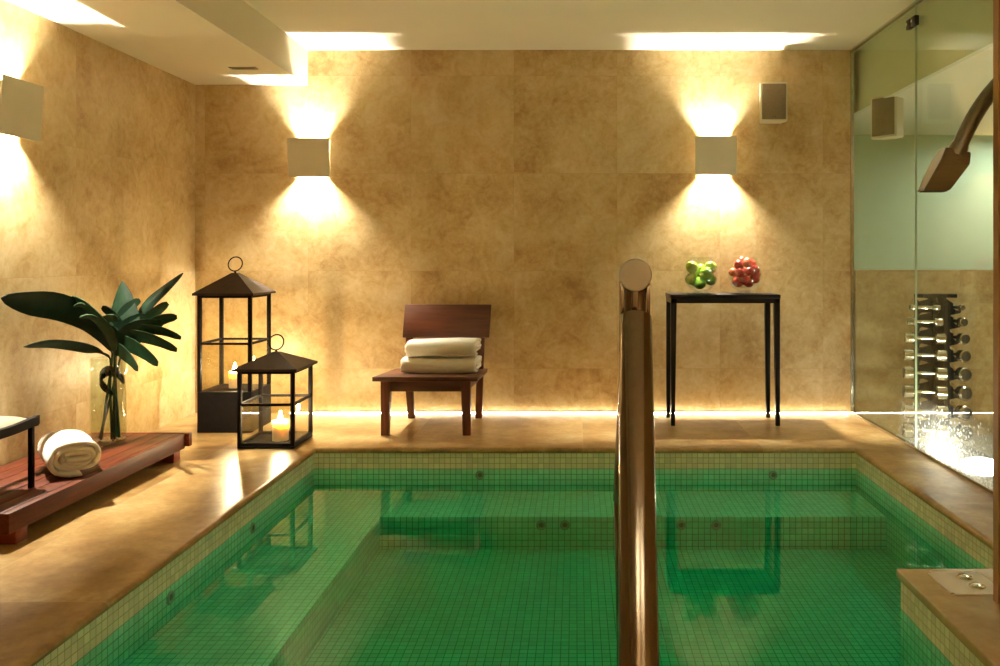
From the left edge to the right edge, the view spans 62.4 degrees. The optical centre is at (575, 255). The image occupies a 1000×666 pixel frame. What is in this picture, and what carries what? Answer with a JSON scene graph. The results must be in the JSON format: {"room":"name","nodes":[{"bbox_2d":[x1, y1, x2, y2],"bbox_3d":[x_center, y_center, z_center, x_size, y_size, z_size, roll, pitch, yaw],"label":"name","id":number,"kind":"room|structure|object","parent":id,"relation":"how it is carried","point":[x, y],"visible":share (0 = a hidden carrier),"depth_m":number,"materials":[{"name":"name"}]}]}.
{"room":"indoor spa pool","nodes":[
{"label":"indoor spa pool","id":0,"kind":"room"},
{"bbox_2d":[0,0,194,465],"bbox_3d":[-2.745,-0.072,2.475,0.150,2.945,6.550,0,0,0],"label":"wall","id":1,"kind":"structure","parent":0,"point":[105,198],"depth_m":4.51,"materials":[{"name":"stone"}]},
{"bbox_2d":[0,74,44,141],"bbox_3d":[-2.618,-0.683,3.815,0.105,0.266,0.287,0,0,0],"label":"wall sconce","id":2,"kind":"object","parent":1,"relation":"attached to","point":[21,101],"visible":1,"depth_m":3.80,"materials":[{"name":"paint"}]},
{"bbox_2d":[8,0,307,84],"bbox_3d":[-2.275,-1.323,2.475,0.790,0.245,6.550,0,0,0],"label":"ceiling","id":3,"kind":"structure","parent":0,"point":[197,42],"depth_m":4.61,"materials":[{"name":"white paint"}]},
{"bbox_2d":[229,67,258,69],"bbox_3d":[-2.120,-1.197,5.230,0.170,0.006,0.052,0,0,0],"label":"ceiling vent","id":4,"kind":"object","parent":3,"relation":"in","point":[232,68],"visible":1,"depth_m":5.24,"materials":[{"name":"paint"}]},
{"bbox_2d":[0,413,992,665],"bbox_3d":[-0.355,1.115,2.475,4.630,0.031,6.550,0,0,0],"label":"floor","id":5,"kind":"structure","parent":0,"point":[74,563],"depth_m":4.00,"materials":[{"name":"stone"}]},
{"bbox_2d":[0,432,191,543],"bbox_3d":[-2.381,1.034,3.791,0.547,0.132,1.426,0,0,0],"label":"wooden platform","id":6,"kind":"object","parent":5,"relation":"on","point":[21,506],"visible":0.68,"depth_m":3.64,"materials":[{"name":"brown wood"}]},
{"bbox_2d":[0,415,39,487],"bbox_3d":[-2.455,0.817,3.240,0.392,0.304,0.452,0,0,0],"label":"stool","id":7,"kind":"object","parent":6,"relation":"on","point":[9,425],"visible":1,"depth_m":3.41,"materials":[{"name":"metal"}]},
{"bbox_2d":[0,416,26,428],"bbox_3d":[-2.455,0.689,3.240,0.346,0.049,0.406,0,0,0],"label":"cushion","id":8,"kind":"object","parent":7,"relation":"on","point":[5,421],"depth_m":3.35,"materials":[{"name":"fabric"}]},
{"bbox_2d":[37,430,100,476],"bbox_3d":[-2.292,0.890,3.708,0.210,0.158,0.351,0,0,-40],"label":"rolled towel","id":9,"kind":"object","parent":6,"relation":"on","point":[64,453],"visible":1,"depth_m":3.60,"materials":[{"name":"white fabric"}]},
{"bbox_2d":[89,358,126,441],"bbox_3d":[-2.418,0.747,4.240,0.168,0.445,0.168,0,0,0],"label":"glass vase","id":10,"kind":"object","parent":6,"relation":"on","point":[90,358],"visible":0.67,"depth_m":4.20,"materials":[{"name":"clear glass"}]},
{"bbox_2d":[1,291,112,439],"bbox_3d":[-2.481,0.554,3.918,0.074,0.780,0.676,0,0,11],"label":"leaf","id":11,"kind":"object","parent":10,"relation":"in","point":[55,306],"visible":0.86,"depth_m":3.94,"materials":[{"name":"green plant"}]},
{"bbox_2d":[24,339,112,438],"bbox_3d":[-2.473,0.669,3.981,0.066,0.548,0.523,0,0,14],"label":"leaf","id":12,"kind":"object","parent":10,"relation":"in","point":[76,346],"visible":1,"depth_m":4.05,"materials":[{"name":"green plant"}]},
{"bbox_2d":[72,296,117,415],"bbox_3d":[-2.376,0.570,4.158,0.217,0.750,0.266,0,0,0],"label":"leaf","id":13,"kind":"object","parent":10,"relation":"in","point":[102,322],"visible":0.94,"depth_m":4.07,"materials":[{"name":"green plant"}]},
{"bbox_2d":[99,366,124,436],"bbox_3d":[-2.402,0.753,4.232,0.121,0.384,0.093,0,0,-42],"label":"leaf","id":14,"kind":"object","parent":10,"relation":"in","point":[104,372],"visible":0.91,"depth_m":4.21,"materials":[{"name":"green plant"}]},
{"bbox_2d":[96,281,144,437],"bbox_3d":[-2.322,0.537,4.214,0.228,0.814,0.126,0,0,0],"label":"leaf","id":15,"kind":"object","parent":10,"relation":"in","point":[124,306],"visible":0.61,"depth_m":4.22,"materials":[{"name":"green plant"}]},
{"bbox_2d":[99,273,182,438],"bbox_3d":[-2.270,0.516,4.285,0.408,0.857,0.040,0,0,-10],"label":"leaf","id":16,"kind":"object","parent":10,"relation":"in","point":[153,299],"visible":0.56,"depth_m":4.29,"materials":[{"name":"green plant"}]},
{"bbox_2d":[113,301,180,439],"bbox_3d":[-2.185,0.587,4.109,0.425,0.713,0.156,0,0,12],"label":"leaf","id":17,"kind":"object","parent":10,"relation":"in","point":[130,337],"visible":1,"depth_m":4.11,"materials":[{"name":"green plant"}]},
{"bbox_2d":[192,256,275,432],"bbox_3d":[-2.187,0.551,5.264,0.380,1.098,0.380,0,0,0],"label":"lantern","id":18,"kind":"object","parent":5,"relation":"on","point":[216,405],"visible":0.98,"depth_m":5.10,"materials":[{"name":"black metal"}]},
{"bbox_2d":[229,364,236,388],"bbox_3d":[-2.190,0.764,5.264,0.072,0.161,0.072,0,0,0],"label":"pillar candle","id":19,"kind":"object","parent":18,"relation":"on","point":[232,375],"visible":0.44,"depth_m":5.23,"materials":[{"name":"wax"}]},
{"bbox_2d":[231,334,317,448],"bbox_3d":[-1.770,0.780,4.842,0.369,0.639,0.380,0,0,0],"label":"lantern","id":20,"kind":"object","parent":5,"relation":"on","point":[276,362],"visible":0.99,"depth_m":4.73,"materials":[{"name":"black metal"}]},
{"bbox_2d":[237,434,312,448],"bbox_3d":[-1.770,1.093,4.842,0.325,0.014,0.336,0,0,0],"label":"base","id":21,"kind":"object","parent":20,"relation":"on","point":[256,441],"depth_m":4.75,"materials":[{"name":"black metal"}]},
{"bbox_2d":[272,411,288,441],"bbox_3d":[-1.745,1.000,4.842,0.092,0.171,0.092,0,0,0],"label":"pillar candle","id":22,"kind":"object","parent":20,"relation":"on","point":[280,427],"visible":1,"depth_m":4.81,"materials":[{"name":"wax"}]},
{"bbox_2d":[372,304,491,435],"bbox_3d":[-0.913,0.717,5.337,0.662,0.767,0.673,0,0,0],"label":"chair","id":23,"kind":"object","parent":5,"relation":"on","point":[420,320],"visible":0.93,"depth_m":5.55,"materials":[{"name":"brown wood"}]},
{"bbox_2d":[400,355,481,373],"bbox_3d":[-0.869,0.700,5.314,0.492,0.112,0.268,0,0,0],"label":"folded towel","id":24,"kind":"object","parent":23,"relation":"on","point":[420,364],"visible":0.99,"depth_m":5.19,"materials":[{"name":"white fabric"}]},
{"bbox_2d":[405,338,480,356],"bbox_3d":[-0.856,0.590,5.314,0.459,0.119,0.261,0,0,2],"label":"folded towel","id":25,"kind":"object","parent":24,"relation":"on","point":[431,346],"visible":1,"depth_m":5.20,"materials":[{"name":"white fabric"}]},
{"bbox_2d":[73,469,986,665],"bbox_3d":[0.052,1.393,2.900,3.205,0.347,3.700,0,0,0],"label":"pool","id":26,"kind":"object","parent":5,"relation":"in","point":[409,607],"depth_m":3.62,"materials":[{"name":"green tile"}]},
{"bbox_2d":[167,590,174,604],"bbox_3d":[-1.497,1.262,3.030,0.006,0.052,0.052,0,0,0],"label":"jet","id":27,"kind":"object","parent":26,"relation":"attached to","point":[170,597],"visible":1,"depth_m":3.03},
{"bbox_2d":[250,522,254,533],"bbox_3d":[-1.497,1.260,3.800,0.006,0.052,0.052,0,0,0],"label":"jet","id":28,"kind":"object","parent":26,"relation":"attached to","point":[252,527],"visible":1,"depth_m":3.79,"materials":[{"name":"metal"}]},
{"bbox_2d":[475,470,484,479],"bbox_3d":[-0.550,1.255,4.697,0.052,0.052,0.006,0,0,0],"label":"jet","id":29,"kind":"object","parent":26,"relation":"attached to","point":[480,474],"visible":1,"depth_m":4.70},
{"bbox_2d":[121,492,885,665],"bbox_3d":[0.052,1.433,2.900,3.105,0.167,3.600,0,0,0],"label":"bench","id":30,"kind":"object","parent":26,"relation":"attached to","point":[274,604],"visible":0.93,"depth_m":4.25,"materials":[{"name":"green tile"}]},
{"bbox_2d":[536,520,545,529],"bbox_3d":[-0.180,1.393,4.243,0.052,0.052,0.006,0,0,0],"label":"jet","id":31,"kind":"object","parent":30,"relation":"attached to","point":[541,525],"visible":1,"depth_m":4.24,"materials":[{"name":"metal"}]},
{"bbox_2d":[560,520,569,529],"bbox_3d":[-0.057,1.393,4.243,0.052,0.052,0.006,0,0,0],"label":"jet","id":32,"kind":"object","parent":30,"relation":"attached to","point":[564,525],"visible":1,"depth_m":4.24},
{"bbox_2d":[676,520,685,529],"bbox_3d":[0.544,1.393,4.243,0.052,0.052,0.006,0,0,0],"label":"jet","id":33,"kind":"object","parent":30,"relation":"attached to","point":[681,525],"visible":1,"depth_m":4.24,"materials":[{"name":"metal"}]},
{"bbox_2d":[711,520,720,529],"bbox_3d":[0.725,1.393,4.243,0.052,0.052,0.006,0,0,0],"label":"jet","id":34,"kind":"object","parent":30,"relation":"attached to","point":[716,525],"visible":1,"depth_m":4.24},
{"bbox_2d":[34,453,992,665],"bbox_3d":[0.052,1.175,2.900,3.205,0.091,3.700,0,0,0],"label":"trim","id":35,"kind":"structure","parent":26,"relation":"attached to","point":[94,633],"depth_m":4.70,"materials":[{"name":"beige tile"}]},
{"bbox_2d":[613,259,659,665],"bbox_3d":[0.088,0.761,1.314,0.124,1.512,0.994,0,0,2],"label":"pool handrail","id":36,"kind":"object","parent":26,"relation":"on","point":[634,489],"visible":1,"depth_m":1.34,"materials":[{"name":"metal"}]},
{"bbox_2d":[769,470,777,479],"bbox_3d":[1.130,1.255,4.697,0.052,0.052,0.006,0,0,0],"label":"jet","id":37,"kind":"object","parent":26,"relation":"attached to","point":[773,474],"visible":1,"depth_m":4.70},
{"bbox_2d":[901,609,952,665],"bbox_3d":[1.527,1.369,1.969,0.806,0.297,1.738,0,0,0],"label":"wall","id":38,"kind":"structure","parent":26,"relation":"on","point":[917,649],"depth_m":2.71,"materials":[{"name":"green tile"}]},
{"bbox_2d":[901,582,984,665],"bbox_3d":[1.527,1.169,1.969,0.806,0.103,1.738,0,0,0],"label":"trim","id":39,"kind":"structure","parent":26,"relation":"attached to","point":[948,644],"depth_m":2.56,"materials":[{"name":"beige tile"}]},
{"bbox_2d":[897,569,999,665],"bbox_3d":[1.521,1.101,1.975,0.818,0.032,1.750,0,0,0],"label":"ledge","id":40,"kind":"object","parent":39,"relation":"on","point":[974,620],"visible":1,"depth_m":2.50,"materials":[{"name":"stone"}]},
{"bbox_2d":[928,571,992,595],"bbox_3d":[1.289,1.079,2.715,0.178,0.012,0.190,0,0,0],"label":"control plate","id":41,"kind":"object","parent":40,"relation":"on","point":[958,583],"visible":1,"depth_m":2.71,"materials":[{"name":"silver metal"}]},
{"bbox_2d":[993,0,999,603],"bbox_3d":[1.387,-0.180,2.570,0.145,2.530,0.030,0,0,0],"label":"post","id":42,"kind":"object","parent":40,"relation":"on","point":[996,3],"visible":1,"depth_m":2.56,"materials":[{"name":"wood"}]},
{"bbox_2d":[295,412,848,412],"bbox_3d":[-0.045,1.096,5.742,3.910,0.006,0.016,0,0,0],"label":"light strip","id":43,"kind":"object","parent":5,"relation":"on","point":[295,412],"visible":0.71,"depth_m":5.74,"materials":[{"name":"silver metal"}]},
{"bbox_2d":[665,293,780,425],"bbox_3d":[0.968,0.675,5.458,0.712,0.850,0.311,0,0,0],"label":"console table","id":44,"kind":"object","parent":5,"relation":"on","point":[672,299],"visible":1,"depth_m":5.31,"materials":[{"name":"black paint"}]},
{"bbox_2d":[683,268,716,293],"bbox_3d":[0.828,0.129,5.455,0.230,0.242,0.230,0,0,0],"label":"glass bowl","id":45,"kind":"object","parent":44,"relation":"on","point":[684,268],"visible":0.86,"depth_m":5.45,"materials":[{"name":"clear glass"}]},
{"bbox_2d":[685,273,696,284],"bbox_3d":[0.763,0.151,5.425,0.081,0.081,0.085,0,0,-19],"label":"apple","id":46,"kind":"object","parent":45,"relation":"in","point":[690,278],"visible":0.97,"depth_m":5.39,"materials":[{"name":"green food"}]},
{"bbox_2d":[686,261,697,272],"bbox_3d":[0.767,0.073,5.425,0.082,0.081,0.085,0,0,-10],"label":"apple","id":47,"kind":"object","parent":45,"relation":"in","point":[691,266],"visible":1,"depth_m":5.39,"materials":[{"name":"green food"}]},
{"bbox_2d":[693,277,705,288],"bbox_3d":[0.815,0.179,5.406,0.085,0.080,0.082,0,0,37],"label":"apple","id":48,"kind":"object","parent":45,"relation":"in","point":[699,283],"visible":1,"depth_m":5.38,"materials":[{"name":"green food"}]},
{"bbox_2d":[695,264,703,275],"bbox_3d":[0.832,0.094,5.507,0.080,0.083,0.085,0,0,18],"label":"apple","id":49,"kind":"object","parent":45,"relation":"in","point":[700,266],"visible":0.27,"depth_m":5.47,"materials":[{"name":"green food"}]},
{"bbox_2d":[699,267,711,278],"bbox_3d":[0.855,0.111,5.402,0.082,0.081,0.084,0,0,-1],"label":"apple","id":50,"kind":"object","parent":45,"relation":"in","point":[705,272],"visible":1,"depth_m":5.37,"materials":[{"name":"green food"}]},
{"bbox_2d":[704,262,716,272],"bbox_3d":[0.893,0.077,5.446,0.084,0.082,0.082,0,0,23],"label":"apple","id":51,"kind":"object","parent":45,"relation":"in","point":[712,265],"visible":0.81,"depth_m":5.42,"materials":[{"name":"food"}]},
{"bbox_2d":[705,274,716,284],"bbox_3d":[0.893,0.156,5.447,0.083,0.079,0.085,0,0,-32],"label":"apple","id":52,"kind":"object","parent":45,"relation":"in","point":[710,281],"visible":0.76,"depth_m":5.42,"materials":[{"name":"green food"}]},
{"bbox_2d":[727,257,762,293],"bbox_3d":[1.124,0.129,5.455,0.230,0.242,0.230,0,0,0],"label":"glass bowl","id":53,"kind":"object","parent":44,"relation":"on","point":[732,257],"visible":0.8,"depth_m":5.46,"materials":[{"name":"clear glass"}]},
{"bbox_2d":[728,268,735,276],"bbox_3d":[1.048,0.107,5.455,0.067,0.065,0.067,0,0,14],"label":"apple","id":54,"kind":"object","parent":53,"relation":"in","point":[731,271],"visible":0.87,"depth_m":5.43,"materials":[{"name":"food"}]},
{"bbox_2d":[732,276,741,285],"bbox_3d":[1.064,0.165,5.423,0.066,0.063,0.067,0,0,14],"label":"apple","id":55,"kind":"object","parent":53,"relation":"in","point":[736,280],"visible":0.99,"depth_m":5.40,"materials":[{"name":"red food"}]},
{"bbox_2d":[734,260,743,268],"bbox_3d":[1.082,0.059,5.432,0.066,0.064,0.065,0,0,-11],"label":"apple","id":56,"kind":"object","parent":53,"relation":"in","point":[738,264],"visible":0.96,"depth_m":5.41,"materials":[{"name":"red food"}]},
{"bbox_2d":[735,268,744,277],"bbox_3d":[1.081,0.111,5.396,0.065,0.064,0.068,0,0,-32],"label":"apple","id":57,"kind":"object","parent":53,"relation":"in","point":[739,272],"visible":1,"depth_m":5.37,"materials":[{"name":"red food"}]},
{"bbox_2d":[741,276,750,285],"bbox_3d":[1.118,0.163,5.387,0.067,0.064,0.065,0,0,-21],"label":"apple","id":58,"kind":"object","parent":53,"relation":"in","point":[746,280],"visible":1,"depth_m":5.36,"materials":[{"name":"red food"}]},
{"bbox_2d":[743,258,752,267],"bbox_3d":[1.133,0.044,5.417,0.067,0.065,0.064,0,0,19],"label":"apple","id":59,"kind":"object","parent":53,"relation":"in","point":[747,262],"visible":1,"depth_m":5.39,"materials":[{"name":"red food"}]},
{"bbox_2d":[745,267,754,275],"bbox_3d":[1.141,0.099,5.383,0.067,0.064,0.067,0,0,15],"label":"apple","id":60,"kind":"object","parent":53,"relation":"in","point":[749,271],"visible":1,"depth_m":5.36,"materials":[{"name":"red food"}]},
{"bbox_2d":[750,274,759,282],"bbox_3d":[1.178,0.149,5.403,0.066,0.064,0.066,0,0,28],"label":"apple","id":61,"kind":"object","parent":53,"relation":"in","point":[755,278],"visible":0.97,"depth_m":5.38,"materials":[{"name":"red food"}]},
{"bbox_2d":[751,265,759,273],"bbox_3d":[1.181,0.088,5.421,0.066,0.065,0.067,0,0,8],"label":"apple","id":62,"kind":"object","parent":53,"relation":"in","point":[757,269],"visible":0.77,"depth_m":5.39,"materials":[{"name":"red food"}]},
{"bbox_2d":[244,0,926,52],"bbox_3d":[-0.400,-1.520,2.545,4.840,0.150,6.690,0,0,0],"label":"ceiling","id":63,"kind":"structure","parent":0,"point":[314,24],"depth_m":5.12,"materials":[{"name":"white paint"}]},
{"bbox_2d":[195,50,992,433],"bbox_3d":[0.690,-0.072,5.820,7.020,2.945,0.140,0,0,0],"label":"wall","id":64,"kind":"structure","parent":0,"point":[520,183],"depth_m":5.75,"materials":[{"name":"stone"}]},
{"bbox_2d":[287,138,329,176],"bbox_3d":[-1.846,-0.680,5.697,0.287,0.266,0.105,0,0,0],"label":"wall sconce","id":65,"kind":"object","parent":64,"relation":"attached to","point":[307,157],"visible":1,"depth_m":5.66,"materials":[{"name":"paint"}]},
{"bbox_2d":[695,136,736,174],"bbox_3d":[0.966,-0.693,5.697,0.287,0.266,0.105,0,0,0],"label":"wall sconce","id":66,"kind":"object","parent":64,"relation":"attached to","point":[714,155],"visible":1,"depth_m":5.66,"materials":[{"name":"paint"}]},
{"bbox_2d":[760,82,787,123],"bbox_3d":[1.362,-1.062,5.691,0.188,0.273,0.118,0,0,0],"label":"wall speaker","id":67,"kind":"object","parent":64,"relation":"attached to","point":[773,95],"visible":1,"depth_m":5.63},
{"bbox_2d":[850,0,992,493],"bbox_3d":[1.935,-0.172,4.275,0.026,2.545,2.950,0,0,0],"label":"window","id":68,"kind":"structure","parent":64,"relation":"in","point":[901,400],"depth_m":5.74,"materials":[{"name":"clear glass"}]},
{"bbox_2d":[906,15,918,29],"bbox_3d":[1.911,-1.327,4.668,0.034,0.055,0.124,0,0,0],"label":"glass clamp","id":69,"kind":"object","parent":68,"relation":"attached to","point":[913,21],"visible":1,"depth_m":4.63,"materials":[{"name":"metal"}]},
{"bbox_2d":[915,4,992,488],"bbox_3d":[1.935,-0.172,3.754,0.012,2.521,1.828,0,0,0],"label":"door","id":70,"kind":"structure","parent":68,"relation":"attached to","point":[971,464],"depth_m":4.44,"materials":[{"name":"clear glass"}]},
{"bbox_2d":[854,135,992,269],"bbox_3d":[3.115,-0.125,6.950,2.370,2.750,0.100,0,0,0],"label":"window","id":71,"kind":"structure","parent":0,"point":[955,226],"depth_m":6.90,"materials":[{"name":"green glass"}]},
{"bbox_2d":[854,0,992,115],"bbox_3d":[2.002,-1.281,4.850,0.035,0.528,4.100,0,0,0],"label":"wall","id":72,"kind":"structure","parent":0,"point":[949,32],"depth_m":4.70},
{"bbox_2d":[854,46,992,134],"bbox_3d":[3.160,-1.067,4.850,2.280,0.100,4.100,0,0,0],"label":"wall","id":73,"kind":"structure","parent":0,"point":[944,99],"depth_m":5.43,"materials":[{"name":"beige paint"}]},
{"bbox_2d":[871,96,902,139],"bbox_3d":[2.027,-0.901,5.326,0.118,0.273,0.188,0,0,-35],"label":"wall speaker","id":74,"kind":"object","parent":73,"relation":"hanging from","point":[886,113],"visible":0.94,"depth_m":5.28},
{"bbox_2d":[872,97,893,136],"bbox_3d":[1.983,-0.901,5.296,0.008,0.245,0.164,0,0,-35],"label":"grille","id":75,"kind":"object","parent":74,"relation":"attached to","point":[882,108],"depth_m":5.29,"materials":[{"name":"beige metal"}]},
{"bbox_2d":[897,434,992,469],"bbox_3d":[3.080,1.300,4.850,2.240,0.100,4.100,0,0,0],"label":"floor","id":76,"kind":"structure","parent":0,"point":[981,440],"depth_m":5.50,"materials":[{"name":"beige stone"}]},
{"bbox_2d":[912,293,987,460],"bbox_3d":[2.318,0.744,5.175,0.400,1.012,0.350,0,0,0],"label":"dumbbell rack","id":77,"kind":"object","parent":76,"relation":"on","point":[947,309],"visible":0.69,"depth_m":5.14,"materials":[{"name":"metal"}]},
{"bbox_2d":[902,384,947,399],"bbox_3d":[2.168,0.845,5.095,0.256,0.092,0.092,0,0,14],"label":"dumbbell","id":78,"kind":"object","parent":77,"relation":"on","point":[940,392],"visible":0.96,"depth_m":5.07,"materials":[{"name":"silver metal"}]},
{"bbox_2d":[902,365,947,380],"bbox_3d":[2.168,0.728,5.095,0.256,0.090,0.090,0,0,14],"label":"dumbbell","id":79,"kind":"object","parent":77,"relation":"on","point":[940,373],"visible":0.98,"depth_m":5.07,"materials":[{"name":"silver metal"}]},
{"bbox_2d":[901,422,948,439],"bbox_3d":[2.168,1.085,5.095,0.266,0.096,0.096,0,0,14],"label":"dumbbell","id":80,"kind":"object","parent":77,"relation":"on","point":[909,428],"visible":0.84,"depth_m":5.07,"materials":[{"name":"silver metal"}]},
{"bbox_2d":[906,317,943,326],"bbox_3d":[2.168,0.408,5.095,0.211,0.058,0.058,0,0,14],"label":"dumbbell","id":81,"kind":"object","parent":77,"relation":"on","point":[910,321],"visible":0.88,"depth_m":5.08,"materials":[{"name":"silver metal"}]},
{"bbox_2d":[909,304,940,310],"bbox_3d":[2.168,0.320,5.095,0.181,0.038,0.038,0,0,14],"label":"dumbbell","id":82,"kind":"object","parent":77,"relation":"on","point":[911,306],"visible":0.92,"depth_m":5.08,"materials":[{"name":"silver metal"}]},
{"bbox_2d":[902,403,948,419],"bbox_3d":[2.168,0.965,5.095,0.261,0.094,0.094,0,0,14],"label":"dumbbell","id":83,"kind":"object","parent":77,"relation":"on","point":[939,407],"visible":0.94,"depth_m":5.07,"materials":[{"name":"silver metal"}]},
{"bbox_2d":[903,348,947,361],"bbox_3d":[2.168,0.616,5.095,0.251,0.078,0.078,0,0,14],"label":"dumbbell","id":84,"kind":"object","parent":77,"relation":"on","point":[940,355],"visible":0.94,"depth_m":5.08,"materials":[{"name":"silver metal"}]},
{"bbox_2d":[904,332,946,343],"bbox_3d":[2.168,0.510,5.095,0.241,0.072,0.072,0,0,14],"label":"dumbbell","id":85,"kind":"object","parent":77,"relation":"on","point":[909,337],"visible":0.94,"depth_m":5.08,"materials":[{"name":"silver metal"}]},
{"bbox_2d":[953,305,965,310],"bbox_3d":[2.380,0.320,5.140,0.038,0.038,0.167,0,0,-6],"label":"dumbbell","id":86,"kind":"object","parent":77,"relation":"on","point":[959,307],"visible":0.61,"depth_m":5.07,"materials":[{"name":"silver metal"}]},
{"bbox_2d":[952,316,967,326],"bbox_3d":[2.380,0.408,5.140,0.058,0.058,0.195,0,0,-6],"label":"dumbbell","id":87,"kind":"object","parent":77,"relation":"on","point":[961,321],"visible":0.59,"depth_m":5.05,"materials":[{"name":"silver metal"}]},
{"bbox_2d":[950,347,970,362],"bbox_3d":[2.380,0.616,5.140,0.078,0.078,0.231,0,0,-6],"label":"dumbbell","id":88,"kind":"object","parent":77,"relation":"on","point":[962,355],"visible":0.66,"depth_m":5.03,"materials":[{"name":"silver metal"}]},
{"bbox_2d":[950,331,970,344],"bbox_3d":[2.380,0.510,5.140,0.072,0.072,0.222,0,0,-6],"label":"dumbbell","id":89,"kind":"object","parent":77,"relation":"on","point":[961,338],"visible":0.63,"depth_m":5.03,"materials":[{"name":"silver metal"}]},
{"bbox_2d":[950,400,972,420],"bbox_3d":[2.380,0.965,5.140,0.094,0.094,0.241,0,0,-6],"label":"dumbbell","id":90,"kind":"object","parent":77,"relation":"on","point":[963,411],"visible":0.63,"depth_m":5.03,"materials":[{"name":"silver metal"}]},
{"bbox_2d":[950,382,972,400],"bbox_3d":[2.380,0.845,5.140,0.092,0.092,0.236,0,0,-6],"label":"dumbbell","id":91,"kind":"object","parent":77,"relation":"on","point":[964,393],"visible":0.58,"depth_m":5.03,"materials":[{"name":"silver metal"}]},
{"bbox_2d":[950,364,972,381],"bbox_3d":[2.380,0.728,5.140,0.090,0.090,0.236,0,0,-6],"label":"dumbbell","id":92,"kind":"object","parent":77,"relation":"on","point":[964,374],"visible":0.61,"depth_m":5.03,"materials":[{"name":"silver metal"}]},
{"bbox_2d":[950,419,973,440],"bbox_3d":[2.380,1.085,5.140,0.096,0.096,0.245,0,0,-6],"label":"dumbbell","id":93,"kind":"object","parent":77,"relation":"on","point":[963,437],"visible":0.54,"depth_m":5.02,"materials":[{"name":"silver metal"}]},
{"bbox_2d":[961,457,992,486],"bbox_3d":[2.160,1.164,4.360,0.210,0.172,0.210,0,0,0],"label":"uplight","id":94,"kind":"object","parent":76,"relation":"on","point":[975,458],"visible":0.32,"depth_m":4.29,"materials":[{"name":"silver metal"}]},
{"bbox_3d":[1.990,-0.072,1.000,0.120,2.945,3.600,0,0,0],"label":"wall","id":95,"kind":"structure","parent":0,"visible":0},
{"bbox_2d":[918,79,992,192],"bbox_3d":[1.523,-0.449,2.662,0.825,0.484,0.098,0,0,-5],"label":"spout","id":96,"kind":"object","parent":95,"relation":"attached to","point":[948,164],"visible":0.93,"depth_m":2.61,"materials":[{"name":"metal"}]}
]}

